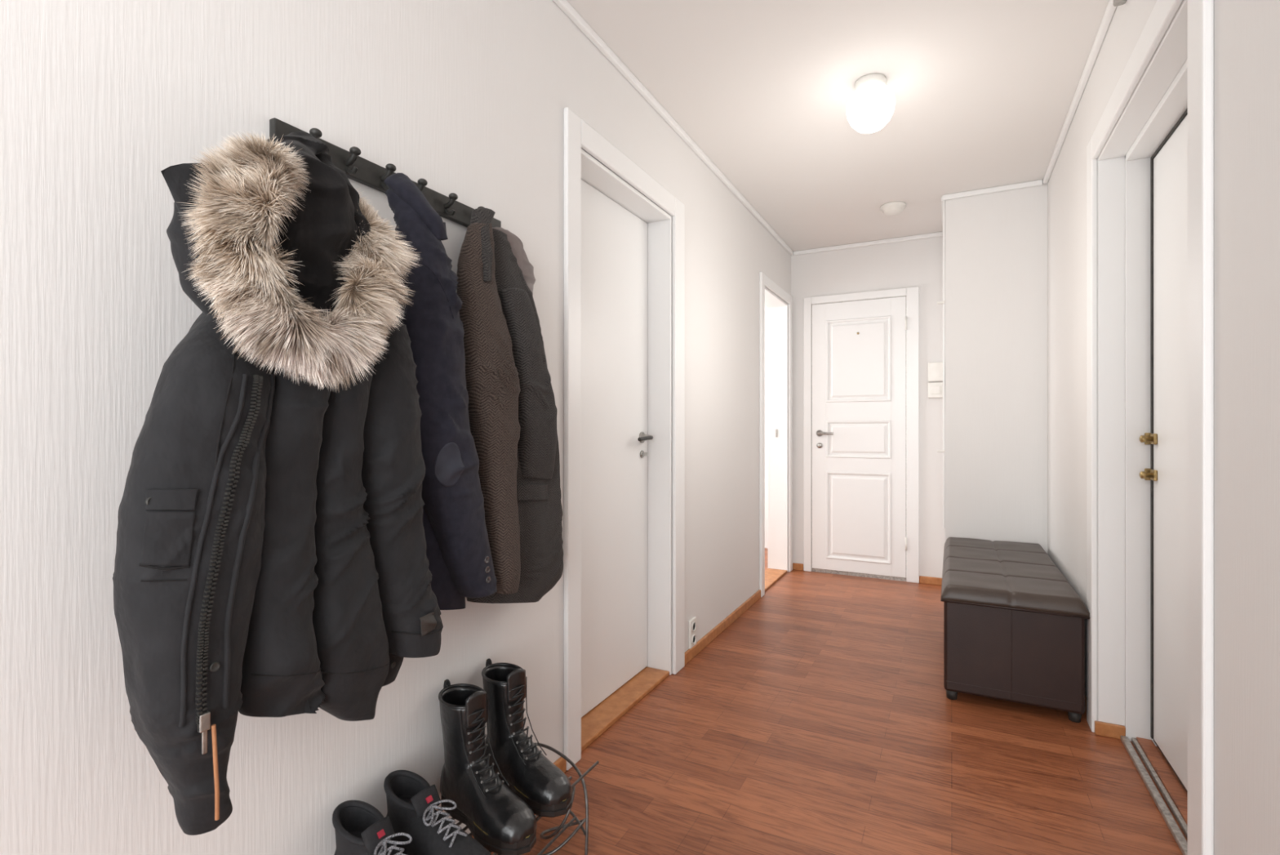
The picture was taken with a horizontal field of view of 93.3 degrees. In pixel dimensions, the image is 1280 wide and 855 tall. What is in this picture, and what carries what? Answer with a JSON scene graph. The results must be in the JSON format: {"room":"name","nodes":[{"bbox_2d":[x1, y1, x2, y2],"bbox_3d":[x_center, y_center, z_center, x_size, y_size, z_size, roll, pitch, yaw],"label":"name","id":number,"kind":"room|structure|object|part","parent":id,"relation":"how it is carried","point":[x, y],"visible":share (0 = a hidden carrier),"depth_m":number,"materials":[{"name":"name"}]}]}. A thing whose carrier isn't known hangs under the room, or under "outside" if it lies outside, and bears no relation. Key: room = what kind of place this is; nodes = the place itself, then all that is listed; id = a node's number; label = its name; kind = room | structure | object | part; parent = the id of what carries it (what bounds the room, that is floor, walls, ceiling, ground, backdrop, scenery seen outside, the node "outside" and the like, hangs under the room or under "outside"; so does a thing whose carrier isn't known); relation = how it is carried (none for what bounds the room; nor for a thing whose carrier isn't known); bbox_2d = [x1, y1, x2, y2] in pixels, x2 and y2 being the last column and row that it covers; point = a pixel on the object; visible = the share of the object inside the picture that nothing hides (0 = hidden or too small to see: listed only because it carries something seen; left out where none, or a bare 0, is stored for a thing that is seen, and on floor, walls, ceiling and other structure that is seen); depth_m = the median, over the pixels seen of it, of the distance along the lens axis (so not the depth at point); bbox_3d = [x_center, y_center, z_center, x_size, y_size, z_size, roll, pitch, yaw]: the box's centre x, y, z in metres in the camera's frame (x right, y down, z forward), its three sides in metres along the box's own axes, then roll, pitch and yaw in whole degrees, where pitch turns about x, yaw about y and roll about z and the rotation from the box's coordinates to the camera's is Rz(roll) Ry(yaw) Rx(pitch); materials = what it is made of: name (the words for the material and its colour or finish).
{"room":"entrance hallway","nodes":[
{"label":"entrance hallway","id":0,"kind":"room"},
{"bbox_2d":[0,0,791,854],"bbox_3d":[-0.341,-0.127,1.864,0.150,2.400,6.200,0,0,27],"label":"wall","id":1,"kind":"structure","parent":0,"point":[468,99],"depth_m":1.01,"materials":[{"name":"white paint"}]},
{"bbox_2d":[269,117,501,227],"bbox_3d":[-0.501,-0.525,1.337,0.050,0.052,0.607,0,0,27],"label":"coat rack","id":2,"kind":"object","parent":1,"relation":"attached to","point":[358,169],"visible":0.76,"depth_m":1.25,"materials":[{"name":"black metal"}]},
{"bbox_2d":[112,129,443,835],"bbox_3d":[-0.510,0.009,0.947,0.297,1.050,0.513,0,0,25],"label":"coat","id":3,"kind":"object","parent":2,"relation":"hanging from","point":[271,559],"visible":1,"depth_m":0.83,"materials":[{"name":"fabric"}]},
{"bbox_3d":[-0.580,0.189,0.809,0.142,0.688,0.204,0,0,27],"label":"panel","id":4,"kind":"part","parent":3,"relation":"part of","materials":[{"name":"fabric"}]},
{"bbox_3d":[-0.526,0.428,0.751,0.009,0.119,0.009,0,0,27],"label":"zip pull cord","id":5,"kind":"part","parent":3,"relation":"part of","materials":[{"name":"beige leather"}]},
{"bbox_2d":[160,131,371,320],"bbox_3d":[-0.561,-0.322,0.934,0.212,0.389,0.366,0,0,27],"label":"hood","id":6,"kind":"object","parent":3,"relation":"attached to","point":[331,231],"depth_m":0.89,"materials":[{"name":"fur"}]},
{"bbox_3d":[-0.475,-0.237,0.896,0.203,0.375,0.377,0,0,7],"label":"fur trim","id":7,"kind":"part","parent":3,"relation":"part of","materials":[{"name":"beige fur"}]},
{"bbox_3d":[-0.598,-0.543,1.115,0.021,0.016,0.021,0,0,27],"label":"knob","id":8,"kind":"part","parent":2,"relation":"part of","materials":[{"name":"black metal"}]},
{"bbox_3d":[-0.560,-0.543,1.189,0.021,0.016,0.021,0,0,27],"label":"knob","id":9,"kind":"part","parent":2,"relation":"part of","materials":[{"name":"black metal"}]},
{"bbox_3d":[-0.521,-0.543,1.265,0.021,0.016,0.021,0,0,27],"label":"knob","id":10,"kind":"part","parent":2,"relation":"part of","materials":[{"name":"black metal"}]},
{"bbox_3d":[-0.482,-0.543,1.340,0.021,0.016,0.021,0,0,27],"label":"knob","id":11,"kind":"part","parent":2,"relation":"part of","materials":[{"name":"black metal"}]},
{"bbox_2d":[383,173,497,609],"bbox_3d":[-0.412,-0.059,1.266,0.177,0.922,0.241,0,0,27],"label":"blazer","id":12,"kind":"object","parent":2,"relation":"hanging from","point":[459,553],"visible":0.89,"depth_m":1.20,"materials":[{"name":"fabric"}]},
{"bbox_3d":[-0.440,-0.543,1.423,0.021,0.016,0.021,0,0,27],"label":"knob","id":13,"kind":"part","parent":2,"relation":"part of","materials":[{"name":"black metal"}]},
{"bbox_2d":[456,207,563,603],"bbox_3d":[-0.321,-0.035,1.523,0.193,0.993,0.443,0,0,23],"label":"jacket","id":14,"kind":"object","parent":2,"relation":"hanging from","point":[513,411],"visible":0.91,"depth_m":1.42,"materials":[{"name":"brown fabric"}]},
{"bbox_2d":[581,179,647,716],"bbox_3d":[-0.148,0.076,2.357,0.040,1.950,0.718,0,0,27],"label":"leaf","id":15,"kind":"object","parent":1,"relation":"attached to","point":[614,240],"visible":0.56,"depth_m":2.38,"materials":[{"name":"white paint"}]},
{"bbox_2d":[640,450,644,457],"bbox_3d":[0.009,0.115,2.611,0.006,0.032,0.032,0,0,27],"label":"key rosette","id":16,"kind":"object","parent":15,"relation":"attached to","point":[641,451],"visible":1,"depth_m":2.60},
{"bbox_2d":[639,431,653,442],"bbox_3d":[0.029,0.043,2.601,0.050,0.048,0.048,0,0,27],"label":"rosette","id":17,"kind":"object","parent":15,"relation":"attached to","point":[642,433],"visible":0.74,"depth_m":2.60,"materials":[{"name":"metal"}]},
{"bbox_2d":[637,435,653,440],"bbox_3d":[0.024,0.046,2.547,0.019,0.021,0.111,0,0,27],"label":"lever","id":18,"kind":"object","parent":17,"relation":"attached to","point":[646,437],"visible":1,"depth_m":2.53,"materials":[{"name":"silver metal"}]},
{"bbox_2d":[472,589,760,838],"bbox_3d":[-0.466,1.048,1.444,0.014,0.050,5.340,0,0,27],"label":"baseboard","id":19,"kind":"structure","parent":1,"relation":"attached to","point":[561,762],"depth_m":3.07,"materials":[{"name":"brown wood"}]},
{"bbox_2d":[564,107,684,769],"bbox_3d":[-0.020,0.035,2.304,0.018,2.075,0.932,0,0,27],"label":"door frame","id":20,"kind":"structure","parent":1,"relation":"attached to","point":[578,134],"depth_m":1.94,"materials":[{"name":"white paint"}]},
{"bbox_2d":[581,148,672,674],"bbox_3d":[-0.100,0.073,2.332,0.150,2.000,0.772,0,0,27],"label":"trim","id":21,"kind":"structure","parent":1,"relation":"attached to","point":[659,222],"depth_m":2.64,"materials":[{"name":"white paint"}]},
{"bbox_2d":[552,0,793,255],"bbox_3d":[-0.265,-1.313,1.825,0.022,0.028,6.200,0,0,27],"label":"crown molding","id":22,"kind":"structure","parent":1,"relation":"attached to","point":[563,5],"depth_m":2.42,"materials":[{"name":"white wood"}]},
{"bbox_2d":[688,616,696,648],"bbox_3d":[0.247,0.958,2.824,0.016,0.130,0.075,0,0,27],"label":"wall outlet","id":23,"kind":"object","parent":1,"relation":"attached to","point":[692,622],"visible":1,"depth_m":2.80,"materials":[{"name":"white plastic"}]},
{"bbox_2d":[692,621,696,631],"bbox_3d":[0.252,0.928,2.821,0.005,0.044,0.044,0,0,27],"label":"socket","id":24,"kind":"object","parent":23,"relation":"attached to","point":[694,623],"depth_m":2.83,"materials":[{"name":"white plastic"}]},
{"bbox_2d":[692,634,696,644],"bbox_3d":[0.252,0.988,2.821,0.005,0.044,0.044,0,0,27],"label":"socket","id":25,"kind":"object","parent":23,"relation":"attached to","point":[694,636],"depth_m":2.83,"materials":[{"name":"white plastic"}]},
{"bbox_2d":[759,271,792,596],"bbox_3d":[0.952,0.045,4.187,0.018,2.056,0.829,0,0,27],"label":"door frame","id":26,"kind":"structure","parent":1,"relation":"attached to","point":[764,281],"depth_m":3.87,"materials":[{"name":"white paint"}]},
{"bbox_2d":[764,568,786,591],"bbox_3d":[0.875,1.065,4.224,0.148,0.015,0.666,0,0,27],"label":"threshold","id":27,"kind":"object","parent":1,"relation":"attached to","point":[771,575],"depth_m":4.31,"materials":[{"name":"brown wood"}]},
{"bbox_2d":[764,287,787,572],"bbox_3d":[0.876,0.073,4.223,0.150,2.000,0.710,0,0,27],"label":"door","id":28,"kind":"structure","parent":1,"relation":"attached to","point":[777,307],"depth_m":4.52,"materials":[{"name":"white paint"}]},
{"bbox_2d":[642,452,648,456],"bbox_3d":[0.020,0.115,2.606,0.030,0.016,0.006,0,0,27],"label":"key","id":29,"kind":"object","parent":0,"point":[646,454],"depth_m":2.60,"materials":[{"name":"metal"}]},
{"bbox_2d":[764,306,768,547],"bbox_3d":[-0.179,-0.127,4.706,2.167,2.400,2.600,0,0,27],"label":"wall","id":30,"kind":"structure","parent":0,"point":[766,307],"depth_m":5.38,"materials":[{"name":"white paint"}]},
{"bbox_2d":[566,0,1109,251],"bbox_3d":[-0.240,-1.377,2.262,4.300,0.100,7.000,0,0,27],"label":"ceiling","id":31,"kind":"structure","parent":0,"point":[984,91],"depth_m":2.37,"materials":[{"name":"white paint"}]},
{"bbox_2d":[845,73,895,133],"bbox_3d":[0.884,-1.232,2.320,0.178,0.190,0.178,0,0,27],"label":"ceiling lamp","id":32,"kind":"object","parent":31,"relation":"attached to","point":[871,105],"depth_m":2.27,"materials":[{"name":"white glass"}]},
{"bbox_2d":[880,201,906,215],"bbox_3d":[1.516,-1.304,3.620,0.144,0.046,0.144,0,0,27],"label":"smoke detector","id":33,"kind":"object","parent":31,"relation":"attached to","point":[892,208],"visible":1,"depth_m":3.58,"materials":[{"name":"white plastic"}]},
{"bbox_2d":[490,547,1187,854],"bbox_3d":[-0.240,1.123,2.262,4.300,0.100,7.000,0,0,27],"label":"floor","id":34,"kind":"structure","parent":0,"point":[821,720],"depth_m":1.95,"materials":[{"name":"brown wood"}]},
{"bbox_2d":[437,742,599,854],"bbox_3d":[-0.399,0.971,1.280,0.266,0.206,0.818,0,0,27],"label":"shoe rack","id":35,"kind":"object","parent":34,"relation":"on","point":[585,831],"visible":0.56,"depth_m":1.53,"materials":[{"name":"metal"}]},
{"bbox_2d":[332,800,412,854],"bbox_3d":[-0.451,0.797,1.101,0.295,0.142,0.103,0,0,34],"label":"shoe","id":36,"kind":"object","parent":35,"relation":"on","point":[360,827],"visible":1,"depth_m":1.12,"materials":[{"name":"fabric"}]},
{"bbox_2d":[383,769,491,854],"bbox_3d":[-0.405,0.797,1.194,0.294,0.142,0.106,0,0,27],"label":"shoe","id":37,"kind":"object","parent":35,"relation":"on","point":[412,802],"visible":0.9,"depth_m":1.20,"materials":[{"name":"fabric"}]},
{"bbox_2d":[438,679,537,854],"bbox_3d":[-0.344,0.729,1.334,0.314,0.278,0.105,0,0,40],"label":"boot","id":38,"kind":"object","parent":35,"relation":"on","point":[495,816],"visible":1,"depth_m":1.33,"materials":[{"name":"leather"}]},
{"bbox_2d":[481,657,572,817],"bbox_3d":[-0.280,0.729,1.460,0.314,0.278,0.105,0,0,43],"label":"boot","id":39,"kind":"object","parent":35,"relation":"on","point":[532,776],"visible":0.94,"depth_m":1.45,"materials":[{"name":"leather"}]},
{"bbox_3d":[-0.282,0.872,1.242,0.007,0.007,0.750,0,0,27],"label":"shelf rod","id":40,"kind":"part","parent":35,"relation":"part of","materials":[{"name":"grey metal"}]},
{"bbox_3d":[-0.333,1.013,1.252,0.007,0.007,0.720,0,0,27],"label":"rod","id":41,"kind":"part","parent":35,"relation":"part of","materials":[{"name":"grey metal"}]},
{"bbox_3d":[-0.220,0.973,1.616,0.278,0.202,0.040,0,0,44],"label":"frame","id":42,"kind":"part","parent":35,"relation":"part of","materials":[{"name":"grey metal"}]},
{"bbox_2d":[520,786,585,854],"bbox_3d":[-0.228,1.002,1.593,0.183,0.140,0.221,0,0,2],"label":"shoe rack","id":43,"kind":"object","parent":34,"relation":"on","point":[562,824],"visible":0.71,"depth_m":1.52,"materials":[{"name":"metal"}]},
{"bbox_2d":[581,666,669,751],"bbox_3d":[-0.102,1.064,2.333,0.146,0.018,0.722,0,0,27],"label":"threshold","id":44,"kind":"object","parent":34,"relation":"on","point":[607,712],"visible":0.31,"depth_m":2.31,"materials":[{"name":"brown wood"}]},
{"bbox_2d":[940,536,1089,722],"bbox_3d":[1.671,0.844,2.804,0.477,0.457,1.224,0,0,27],"label":"storage ottoman","id":45,"kind":"object","parent":34,"relation":"on","point":[1014,624],"visible":1,"depth_m":2.31,"materials":[{"name":"brown leather"}]},
{"bbox_3d":[1.671,0.648,2.804,0.473,0.064,1.220,0,0,27],"label":"padded lid","id":46,"kind":"part","parent":45,"relation":"part of","materials":[{"name":"brown leather"}]},
{"bbox_2d":[1120,735,1187,854],"bbox_3d":[1.456,1.065,1.651,0.043,0.016,0.942,0,0,27],"label":"threshold metal","id":47,"kind":"object","parent":34,"relation":"on","point":[1179,837],"depth_m":1.75,"materials":[{"name":"silver metal"}]},
{"bbox_2d":[1136,736,1187,824],"bbox_3d":[1.493,1.063,1.632,0.042,0.020,0.942,0,0,27],"label":"threshold wood","id":48,"kind":"object","parent":34,"relation":"on","point":[1179,796],"visible":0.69,"depth_m":1.83,"materials":[{"name":"brown wood"}]},
{"bbox_2d":[791,235,945,577],"bbox_3d":[1.900,-0.127,4.263,1.933,2.400,0.120,0,0,27],"label":"wall","id":49,"kind":"structure","parent":0,"point":[918,262],"depth_m":4.22,"materials":[{"name":"white paint"}]},
{"bbox_2d":[812,296,906,577],"bbox_3d":[1.573,0.067,4.369,0.642,1.957,0.032,0,0,27],"label":"door leaf","id":50,"kind":"object","parent":49,"relation":"attached to","point":[895,410],"visible":1,"depth_m":4.34,"materials":[{"name":"white paint"}]},
{"bbox_2d":[816,442,822,448],"bbox_3d":[1.329,0.133,4.473,0.040,0.040,0.007,0,0,27],"label":"rosette","id":51,"kind":"object","parent":50,"relation":"attached to","point":[819,445],"visible":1,"depth_m":4.47,"materials":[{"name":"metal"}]},
{"bbox_2d":[816,430,822,436],"bbox_3d":[1.320,0.043,4.456,0.048,0.048,0.045,0,0,27],"label":"rosette","id":52,"kind":"object","parent":50,"relation":"attached to","point":[817,431],"visible":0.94,"depth_m":4.47,"materials":[{"name":"metal"}]},
{"bbox_2d":[817,431,833,435],"bbox_3d":[1.355,0.044,4.415,0.111,0.019,0.024,0,0,27],"label":"lever","id":53,"kind":"object","parent":52,"relation":"attached to","point":[818,433],"visible":1,"depth_m":4.41,"materials":[{"name":"metal"}]},
{"bbox_2d":[826,471,891,564],"bbox_3d":[1.569,0.643,4.354,0.446,0.640,0.014,0,0,27],"label":"panel","id":54,"kind":"object","parent":50,"relation":"attached to","point":[859,504],"visible":1,"depth_m":4.35,"materials":[{"name":"white paint"}]},
{"bbox_2d":[826,315,891,402],"bbox_3d":[1.569,-0.485,4.354,0.446,0.603,0.014,0,0,27],"label":"panel","id":55,"kind":"object","parent":50,"relation":"attached to","point":[859,366],"visible":1,"depth_m":4.35,"materials":[{"name":"white paint"}]},
{"bbox_2d":[826,420,891,458],"bbox_3d":[1.569,0.085,4.354,0.446,0.271,0.014,0,0,27],"label":"panel","id":56,"kind":"object","parent":50,"relation":"attached to","point":[850,438],"visible":1,"depth_m":4.35,"materials":[{"name":"white paint"}]},
{"bbox_2d":[803,286,919,582],"bbox_3d":[1.577,0.051,4.351,0.786,2.045,0.020,0,0,27],"label":"door frame","id":57,"kind":"structure","parent":49,"relation":"attached to","point":[912,293],"depth_m":4.21,"materials":[{"name":"white paint"}]},
{"bbox_3d":[1.570,0.075,4.364,0.654,1.995,0.002,0,0,27],"label":"jamb gap","id":58,"kind":"part","parent":57,"relation":"part of","materials":[{"name":"white wood"}]},
{"bbox_2d":[792,562,942,585],"bbox_3d":[1.616,1.048,4.334,1.036,0.050,0.014,0,0,27],"label":"baseboard","id":59,"kind":"structure","parent":49,"relation":"attached to","point":[925,580],"depth_m":4.15,"materials":[{"name":"brown wood"}]},
{"bbox_2d":[793,231,942,255],"bbox_3d":[1.618,-1.313,4.329,1.028,0.028,0.022,0,0,27],"label":"crown molding","id":60,"kind":"structure","parent":49,"relation":"attached to","point":[940,233],"depth_m":4.31,"materials":[{"name":"white wood"}]},
{"bbox_2d":[905,537,906,550],"bbox_3d":[1.848,0.808,4.198,0.014,0.090,0.014,0,0,27],"label":"hinge","id":61,"kind":"object","parent":49,"relation":"attached to","point":[905,537],"visible":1,"depth_m":4.19,"materials":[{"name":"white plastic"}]},
{"bbox_2d":[905,316,906,329],"bbox_3d":[1.848,-0.722,4.198,0.014,0.090,0.014,0,0,27],"label":"hinge","id":62,"kind":"object","parent":49,"relation":"attached to","point":[905,317],"visible":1,"depth_m":4.19,"materials":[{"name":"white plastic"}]},
{"bbox_2d":[928,361,942,397],"bbox_3d":[2.013,-0.322,4.114,0.095,0.240,0.041,0,0,27],"label":"switch panel","id":63,"kind":"object","parent":49,"relation":"attached to","point":[935,369],"visible":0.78,"depth_m":4.10,"materials":[{"name":"white plastic"}]},
{"bbox_2d":[937,200,945,527],"bbox_3d":[1.725,-0.362,3.464,0.040,1.870,0.015,0,0,27],"label":"cable","id":64,"kind":"object","parent":49,"relation":"attached to","point":[943,302],"depth_m":3.46,"materials":[{"name":"white plastic"}]},
{"bbox_2d":[945,182,1047,553],"bbox_3d":[2.131,-0.127,3.671,0.488,2.400,0.720,0,0,27],"label":"wall","id":65,"kind":"structure","parent":0,"point":[996,243],"depth_m":3.34,"materials":[{"name":"white paint"}]},
{"bbox_2d":[941,179,1043,229],"bbox_3d":[2.102,-1.313,3.662,0.488,0.028,0.720,0,0,27],"label":"crown molding","id":66,"kind":"structure","parent":65,"relation":"attached to","point":[1036,183],"depth_m":3.34,"materials":[{"name":"white wood"}]},
{"bbox_2d":[1047,0,1279,854],"bbox_3d":[1.192,-0.127,1.073,0.225,2.400,6.200,0,0,27],"label":"wall","id":67,"kind":"structure","parent":0,"point":[1246,33],"depth_m":1.10,"materials":[{"name":"white paint"}]},
{"bbox_2d":[1043,0,1116,183],"bbox_3d":[0.912,-1.313,0.800,0.022,0.028,5.458,0,0,27],"label":"crown molding","id":68,"kind":"structure","parent":67,"relation":"attached to","point":[1110,10],"depth_m":2.27,"materials":[{"name":"white wood"}]},
{"bbox_2d":[1084,694,1125,738],"bbox_3d":[0.954,1.048,0.790,0.089,0.050,5.480,0,0,27],"label":"baseboard","id":69,"kind":"structure","parent":67,"relation":"attached to","point":[1102,728],"depth_m":2.10,"materials":[{"name":"brown wood"}]},
{"bbox_2d":[1113,0,1126,6],"bbox_3d":[1.402,-1.276,1.758,0.030,0.062,0.070,0,0,27],"label":"door chime","id":70,"kind":"object","parent":67,"relation":"attached to","point":[1116,2],"visible":1,"depth_m":1.77,"materials":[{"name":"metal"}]},
{"bbox_2d":[1097,0,1187,746],"bbox_3d":[1.477,0.058,1.646,0.205,2.030,1.040,0,0,27],"label":"trim","id":71,"kind":"structure","parent":67,"relation":"attached to","point":[1160,99],"depth_m":2.07,"materials":[{"name":"white paint"}]},
{"bbox_2d":[1144,432,1151,444],"bbox_3d":[1.717,0.038,2.042,0.020,0.040,0.012,0,0,27],"label":"keeper","id":72,"kind":"object","parent":67,"relation":"attached to","point":[1147,434],"visible":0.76,"depth_m":2.04,"materials":[{"name":"gold metal"}]},
{"bbox_2d":[1144,467,1151,479],"bbox_3d":[1.717,0.158,2.042,0.020,0.040,0.012,0,0,27],"label":"keeper","id":73,"kind":"object","parent":67,"relation":"attached to","point":[1146,469],"visible":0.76,"depth_m":2.04,"materials":[{"name":"gold metal"}]},
{"bbox_2d":[1086,0,1213,854],"bbox_3d":[1.375,0.023,1.693,0.018,2.100,1.150,0,0,27],"label":"door frame","id":74,"kind":"structure","parent":67,"relation":"attached to","point":[1200,12],"depth_m":1.22,"materials":[{"name":"white paint"}]},
{"bbox_2d":[1151,107,1187,738],"bbox_3d":[1.513,0.067,1.623,0.008,1.952,0.932,0,0,27],"label":"seal edge","id":75,"kind":"object","parent":67,"relation":"attached to","point":[1184,114],"visible":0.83,"depth_m":2.03,"materials":[{"name":"rubber"}]},
{"bbox_2d":[1153,114,1187,790],"bbox_3d":[1.527,0.072,1.608,0.040,1.942,0.918,0,0,27],"label":"leaf","id":76,"kind":"object","parent":67,"relation":"attached to","point":[1171,163],"visible":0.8,"depth_m":1.86,"materials":[{"name":"white paint"}]},
{"bbox_2d":[1139,435,1153,478],"bbox_3d":[1.681,0.098,2.008,0.033,0.144,0.024,0,0,27],"label":"door handle","id":77,"kind":"object","parent":76,"relation":"attached to","point":[1143,438],"depth_m":2.00,"materials":[{"name":"gold metal"}]},
{"bbox_3d":[1.681,0.158,2.008,0.033,0.024,0.024,0,0,27],"label":"lock knob","id":78,"kind":"part","parent":77,"relation":"part of","materials":[{"name":"gold metal"}]},
{"bbox_3d":[1.681,0.038,2.008,0.033,0.024,0.024,0,0,27],"label":"lock knob","id":79,"kind":"part","parent":77,"relation":"part of","materials":[{"name":"gold metal"}]},
{"bbox_2d":[1150,433,1157,444],"bbox_3d":[1.704,0.038,2.004,0.011,0.036,0.045,0,0,27],"label":"lock plate","id":80,"kind":"object","parent":76,"relation":"attached to","point":[1154,436],"visible":0.96,"depth_m":1.99,"materials":[{"name":"gold metal"}]},
{"bbox_2d":[1150,469,1157,480],"bbox_3d":[1.704,0.158,2.004,0.011,0.036,0.045,0,0,27],"label":"lock plate","id":81,"kind":"object","parent":76,"relation":"attached to","point":[1154,472],"visible":0.96,"depth_m":1.99,"materials":[{"name":"gold metal"}]},
{"bbox_2d":[1153,738,1187,791],"bbox_3d":[1.538,0.070,1.609,0.051,1.965,0.942,0,0,27],"label":"gasket","id":82,"kind":"object","parent":67,"relation":"attached to","point":[1153,739],"visible":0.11,"depth_m":1.87,"materials":[{"name":"black rubber"}]}
]}

